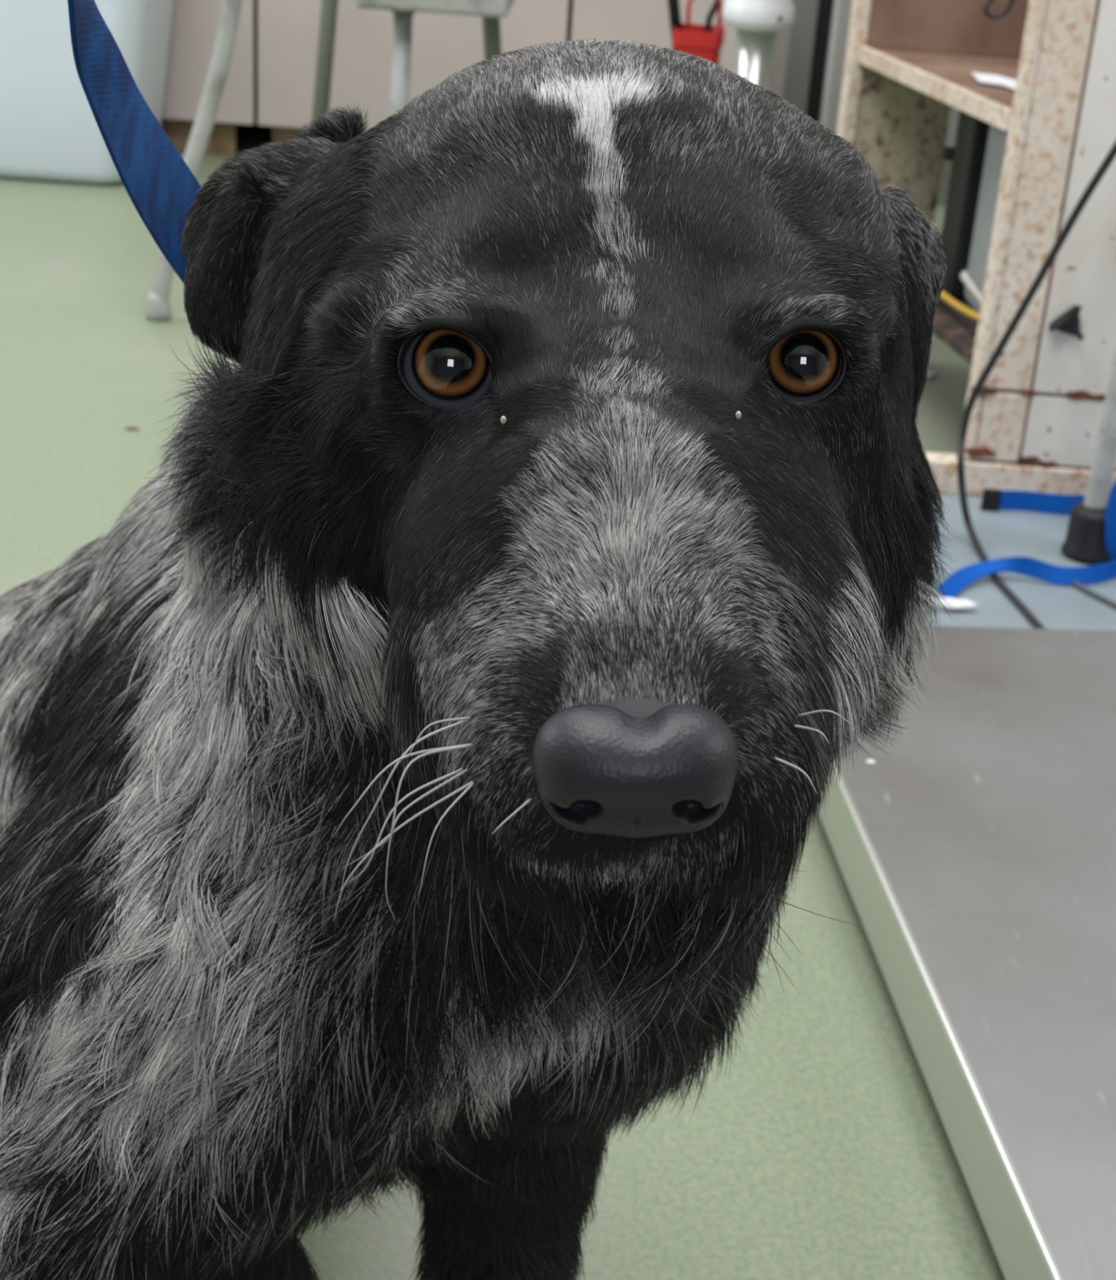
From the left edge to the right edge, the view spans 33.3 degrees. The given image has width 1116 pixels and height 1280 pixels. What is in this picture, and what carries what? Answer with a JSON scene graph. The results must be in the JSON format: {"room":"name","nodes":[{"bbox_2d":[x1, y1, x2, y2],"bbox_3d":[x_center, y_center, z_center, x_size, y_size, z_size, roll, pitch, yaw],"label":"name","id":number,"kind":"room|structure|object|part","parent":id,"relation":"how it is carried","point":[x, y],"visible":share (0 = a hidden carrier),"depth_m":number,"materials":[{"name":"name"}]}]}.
{"room":"veterinary clinic","nodes":[
{"label":"veterinary clinic","id":0,"kind":"room"},
{"bbox_2d":[0,123,1005,1279],"bbox_3d":[-0.162,0.171,1.559,5.500,0.100,7.100,4,24,0],"label":"floor","id":1,"kind":"structure","parent":0,"point":[825,1151],"depth_m":1.26,"materials":[{"name":"green laminate"}]},
{"bbox_2d":[0,0,173,184],"bbox_3d":[-1.102,-1.297,3.738,0.708,0.678,0.398,4,24,0],"label":"plastic bin","id":2,"kind":"object","parent":1,"relation":"on","point":[50,131],"visible":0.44,"depth_m":3.66,"materials":[{"name":"white plastic"}]},
{"bbox_2d":[124,426,139,430],"bbox_3d":[-0.537,-0.266,2.354,0.018,0.002,0.008,4,24,0],"label":"dirt speck","id":3,"kind":"object","parent":1,"relation":"on","point":[127,428],"visible":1,"depth_m":2.35},
{"bbox_2d":[145,0,515,321],"bbox_3d":[-0.333,-0.882,2.933,0.535,0.683,0.535,4,24,0],"label":"chair","id":4,"kind":"object","parent":1,"relation":"on","point":[158,308],"visible":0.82,"depth_m":2.80,"materials":[{"name":"grey metal"}]},
{"bbox_3d":[-0.530,-0.769,2.740,0.149,0.581,0.040,-3,25,-14],"label":"leg","id":5,"kind":"part","parent":4,"relation":"part of","materials":[{"name":"white metal"}]},
{"bbox_3d":[-0.394,-0.990,3.164,0.077,0.682,0.028,4,24,0],"label":"leg","id":6,"kind":"part","parent":4,"relation":"part of","materials":[{"name":"grey metal"}]},
{"bbox_3d":[-0.251,-0.748,2.916,0.034,0.458,0.029,4,24,0],"label":"post","id":7,"kind":"part","parent":4,"relation":"part of","materials":[{"name":"white metal"}]},
{"bbox_3d":[-0.182,-1.018,2.926,0.226,0.035,0.360,4,24,0],"label":"seat","id":8,"kind":"part","parent":4,"relation":"part of","materials":[{"name":"grey ceramic"}]},
{"bbox_3d":[-0.109,-0.969,3.164,0.101,0.682,0.030,4,24,0],"label":"leg","id":9,"kind":"part","parent":4,"relation":"part of","materials":[{"name":"grey metal"}]},
{"bbox_2d":[160,0,736,155],"bbox_3d":[-0.390,-1.589,4.237,2.560,0.900,0.770,4,24,0],"label":"base cabinet","id":10,"kind":"object","parent":1,"relation":"on","point":[270,80],"visible":0.36,"depth_m":3.99,"materials":[{"name":"beige wood"}]},
{"bbox_3d":[-1.083,-1.504,3.919,0.890,0.765,0.019,4,24,0],"label":"door","id":11,"kind":"part","parent":10,"relation":"part of","materials":[{"name":"beige laminate"}]},
{"bbox_3d":[-0.300,-1.449,3.919,0.658,0.765,0.019,4,24,0],"label":"door","id":12,"kind":"part","parent":10,"relation":"part of","materials":[{"name":"beige laminate"}]},
{"bbox_3d":[0.440,-1.397,3.919,0.806,0.765,0.019,4,24,0],"label":"door","id":13,"kind":"part","parent":10,"relation":"part of","materials":[{"name":"beige laminate"}]},
{"bbox_2d":[0,38,955,1279],"bbox_3d":[-0.171,0.067,0.814,0.453,0.687,0.881,-9,27,-27],"label":"dog","id":14,"kind":"object","parent":1,"relation":"on","point":[419,777],"visible":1,"depth_m":0.51},
{"bbox_2d":[67,0,201,284],"bbox_3d":[-0.138,-0.173,0.623,0.064,0.137,0.028,-15,30,-36],"label":"lead","id":15,"kind":"object","parent":14,"relation":"attached to","point":[157,180],"visible":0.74,"depth_m":0.62,"materials":[{"name":"blue fabric"}]},
{"bbox_2d":[671,0,725,66],"bbox_3d":[0.251,-0.978,3.509,0.089,0.460,0.128,6,24,5],"label":"caddy","id":16,"kind":"object","parent":1,"relation":"on","point":[691,39],"visible":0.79,"depth_m":3.40,"materials":[{"name":"red plastic"}]},
{"bbox_2d":[667,0,681,48],"bbox_3d":[0.203,-1.143,3.438,0.099,0.268,0.029,4,24,0],"label":"brush","id":17,"kind":"object","parent":16,"relation":"in","point":[673,6],"visible":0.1,"depth_m":3.43,"materials":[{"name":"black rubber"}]},
{"bbox_3d":[0.269,-1.148,3.433,0.068,0.086,0.008,6,24,5],"label":"handle","id":18,"kind":"part","parent":16,"relation":"part of","materials":[{"name":"red plastic"}]},
{"bbox_2d":[703,0,722,31],"bbox_3d":[0.277,-1.096,3.456,0.039,0.174,0.016,4,24,0],"label":"scissors","id":19,"kind":"object","parent":16,"relation":"in","point":[714,7],"visible":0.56,"depth_m":3.43,"materials":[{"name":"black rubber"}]},
{"bbox_2d":[714,14,722,32],"bbox_3d":[0.296,-1.093,3.457,0.043,0.169,0.013,4,24,0],"label":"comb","id":20,"kind":"object","parent":16,"relation":"in","point":[716,28],"visible":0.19,"depth_m":3.44,"materials":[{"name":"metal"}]},
{"bbox_2d":[721,0,795,91],"bbox_3d":[0.306,-0.823,3.030,0.115,0.575,0.119,4,24,0],"label":"table leg","id":21,"kind":"object","parent":1,"relation":"on","point":[757,23],"visible":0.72,"depth_m":2.94,"materials":[{"name":"grey"}]},
{"bbox_2d":[770,0,852,134],"bbox_3d":[0.463,-1.251,3.245,0.117,1.200,0.430,4,24,0],"label":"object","id":22,"kind":"object","parent":1,"relation":"on","point":[808,66],"visible":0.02,"depth_m":3.16,"materials":[{"name":"grey metal"}]},
{"bbox_3d":[0.428,-1.269,3.254,0.046,1.180,0.400,4,24,0],"label":"door","id":23,"kind":"part","parent":22,"relation":"part of","materials":[{"name":"grey"}]},
{"bbox_3d":[0.498,-1.249,3.245,0.047,1.200,0.430,4,24,0],"label":"post","id":24,"kind":"part","parent":22,"relation":"part of","materials":[{"name":"grey metal"}]},
{"bbox_2d":[926,368,937,377],"bbox_3d":[0.553,-0.405,2.826,0.044,0.010,0.035,4,24,0],"label":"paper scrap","id":25,"kind":"object","parent":1,"relation":"on","point":[931,371],"visible":0.34,"depth_m":2.82,"materials":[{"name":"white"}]},
{"bbox_2d":[815,626,1115,1279],"bbox_3d":[0.613,0.304,1.159,0.750,0.081,1.359,2,24,-5],"label":"metal table","id":26,"kind":"object","parent":1,"relation":"on","point":[975,856],"visible":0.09,"depth_m":1.29,"materials":[{"name":"metal"}]},
{"bbox_2d":[866,760,875,764],"bbox_3d":[0.246,0.096,1.468,0.007,0.003,0.006,4,24,0],"label":"crumb","id":27,"kind":"object","parent":26,"relation":"on","point":[869,762],"visible":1,"depth_m":1.47,"materials":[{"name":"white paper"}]},
{"bbox_2d":[835,0,1115,497],"bbox_3d":[0.705,-0.802,2.400,0.925,1.100,0.658,4,24,0],"label":"base cabinet","id":28,"kind":"object","parent":1,"relation":"on","point":[1034,422],"visible":0.7,"depth_m":2.27,"materials":[{"name":"beige laminate"}]},
{"bbox_3d":[0.441,-0.949,2.687,0.020,1.100,0.033,0,24,-9],"label":"corner post","id":29,"kind":"part","parent":28,"relation":"part of","materials":[{"name":"beige wood"}]},
{"bbox_3d":[0.499,-0.704,2.793,0.144,0.334,0.020,4,24,0],"label":"panel","id":30,"kind":"part","parent":28,"relation":"part of","materials":[{"name":"ceramic"}]},
{"bbox_2d":[870,47,1019,108],"bbox_3d":[0.736,-0.710,2.440,0.602,0.018,0.603,4,24,0],"label":"shelf","id":31,"kind":"object","parent":28,"relation":"attached to","point":[944,74],"depth_m":2.53,"materials":[{"name":"brown wood"}]},
{"bbox_2d":[932,287,977,364],"bbox_3d":[0.716,-0.449,2.562,0.602,0.015,0.593,4,24,0],"label":"shelf","id":32,"kind":"object","parent":28,"relation":"attached to","point":[957,330],"depth_m":2.41,"materials":[{"name":"wood"}]},
{"bbox_2d":[939,290,979,321],"bbox_3d":[0.518,-0.442,2.437,0.009,0.030,0.350,1,24,-7],"label":"cable","id":33,"kind":"object","parent":28,"relation":"on","point":[944,295],"visible":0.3,"depth_m":2.41,"materials":[{"name":"yellow plastic"}]},
{"bbox_2d":[960,270,982,305],"bbox_3d":[0.552,-0.486,2.516,0.016,0.016,0.474,4,24,-1],"label":"rod","id":34,"kind":"object","parent":28,"relation":"on","point":[963,277],"visible":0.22,"depth_m":2.47,"materials":[{"name":"white plastic"}]},
{"bbox_2d":[941,110,1008,313],"bbox_3d":[0.725,-0.565,2.491,0.371,0.254,0.523,4,24,0],"label":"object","id":35,"kind":"object","parent":28,"relation":"on","point":[977,155],"visible":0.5,"depth_m":2.48,"materials":[{"name":"grey"}]},
{"bbox_3d":[0.571,-0.705,2.706,0.026,0.016,0.026,4,24,0],"label":"knob","id":36,"kind":"part","parent":35,"relation":"part of","materials":[{"name":"black rubber"}]},
{"bbox_2d":[971,71,1016,89],"bbox_3d":[0.571,-0.705,2.369,0.055,0.004,0.225,-2,25,-12],"label":"paper","id":37,"kind":"object","parent":28,"relation":"on","point":[995,79],"visible":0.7,"depth_m":2.40,"materials":[{"name":"white paper"}]},
{"bbox_2d":[982,0,1014,19],"bbox_3d":[0.566,-0.843,2.360,0.045,0.114,0.006,4,24,0],"label":"hanging cord","id":38,"kind":"object","parent":28,"relation":"hanging from","point":[989,15],"visible":1,"depth_m":2.38,"materials":[{"name":"black plastic"}]},
{"bbox_3d":[0.543,-0.265,2.300,0.057,0.086,0.020,4,24,0],"label":"panel","id":39,"kind":"part","parent":28,"relation":"part of","materials":[{"name":"beige ceramic"}]},
{"bbox_3d":[0.540,-0.709,2.108,0.009,1.054,0.032,0,24,-9],"label":"corner post","id":40,"kind":"part","parent":28,"relation":"part of","materials":[{"name":"beige ceramic"}]},
{"bbox_3d":[0.663,-0.195,2.330,0.925,0.044,0.036,4,24,0],"label":"rail","id":41,"kind":"part","parent":28,"relation":"part of","materials":[{"name":"beige wood"}]},
{"bbox_3d":[0.576,-0.746,2.086,0.058,0.963,0.020,4,24,0],"label":"panel","id":42,"kind":"part","parent":28,"relation":"part of","materials":[{"name":"beige ceramic"}]},
{"bbox_2d":[1048,304,1084,340],"bbox_3d":[0.606,-0.380,2.223,0.044,0.042,0.022,4,24,0],"label":"coat hook","id":43,"kind":"object","parent":28,"relation":"attached to","point":[1068,322],"visible":1,"depth_m":2.22,"materials":[{"name":"black plastic"}]},
{"bbox_3d":[0.633,-0.258,2.300,0.123,0.086,0.022,4,24,0],"label":"drawer","id":44,"kind":"part","parent":28,"relation":"part of","materials":[{"name":"beige ceramic"}]},
{"bbox_3d":[0.884,-0.724,2.084,0.557,0.963,0.023,4,24,0],"label":"door","id":45,"kind":"part","parent":28,"relation":"part of","materials":[{"name":"beige ceramic"}]},
{"bbox_2d":[920,493,1115,631],"bbox_3d":[0.713,-0.020,1.995,0.980,0.004,0.702,4,24,0],"label":"floor mat","id":46,"kind":"object","parent":1,"relation":"on","point":[1002,533],"visible":0.02,"depth_m":2.07,"materials":[{"name":"blue plastic"}]},
{"bbox_2d":[927,595,979,610],"bbox_3d":[0.404,-0.039,1.970,0.081,0.012,0.027,4,24,0],"label":"tissue","id":47,"kind":"object","parent":46,"relation":"on","point":[959,604],"visible":0.57,"depth_m":1.97,"materials":[{"name":"white paper"}]},
{"bbox_2d":[936,481,1115,597],"bbox_3d":[0.547,-0.121,2.042,0.323,0.120,0.061,-7,26,-22],"label":"leash","id":48,"kind":"object","parent":46,"relation":"on","point":[960,579],"visible":0.99,"depth_m":2.05,"materials":[{"name":"blue"}]},
{"bbox_2d":[956,140,1115,628],"bbox_3d":[0.526,-0.293,1.917,0.085,0.537,0.347,-2,25,-13],"label":"power cable","id":49,"kind":"object","parent":46,"relation":"on","point":[1111,155],"visible":0.89,"depth_m":2.01,"materials":[{"name":"black plastic"}]},
{"bbox_2d":[980,488,1107,514],"bbox_3d":[0.621,-0.163,2.263,0.214,0.027,0.026,6,24,5],"label":"strap","id":50,"kind":"object","parent":46,"relation":"on","point":[993,500],"visible":0.83,"depth_m":2.27,"materials":[{"name":"blue fabric"}]},
{"bbox_2d":[1060,346,1115,565],"bbox_3d":[0.640,-0.528,1.954,0.064,0.946,0.064,4,24,0],"label":"table leg","id":51,"kind":"object","parent":46,"relation":"on","point":[1084,543],"visible":0.77,"depth_m":2.10,"materials":[{"name":"white metal"}]},
{"bbox_2d":[1072,580,1115,608],"bbox_3d":[0.594,-0.040,2.006,0.008,0.006,0.142,-8,27,-25],"label":"cable","id":52,"kind":"object","parent":46,"relation":"on","point":[1076,584],"visible":1,"depth_m":2.02,"materials":[{"name":"grey plastic"}]},
{"bbox_2d":[944,105,959,146],"bbox_3d":[0.031,-2.588,4.268,5.700,2.750,0.100,4,24,0],"label":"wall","id":53,"kind":"structure","parent":0,"point":[953,116],"depth_m":4.75,"materials":[{"name":"grey paint"}]}
]}

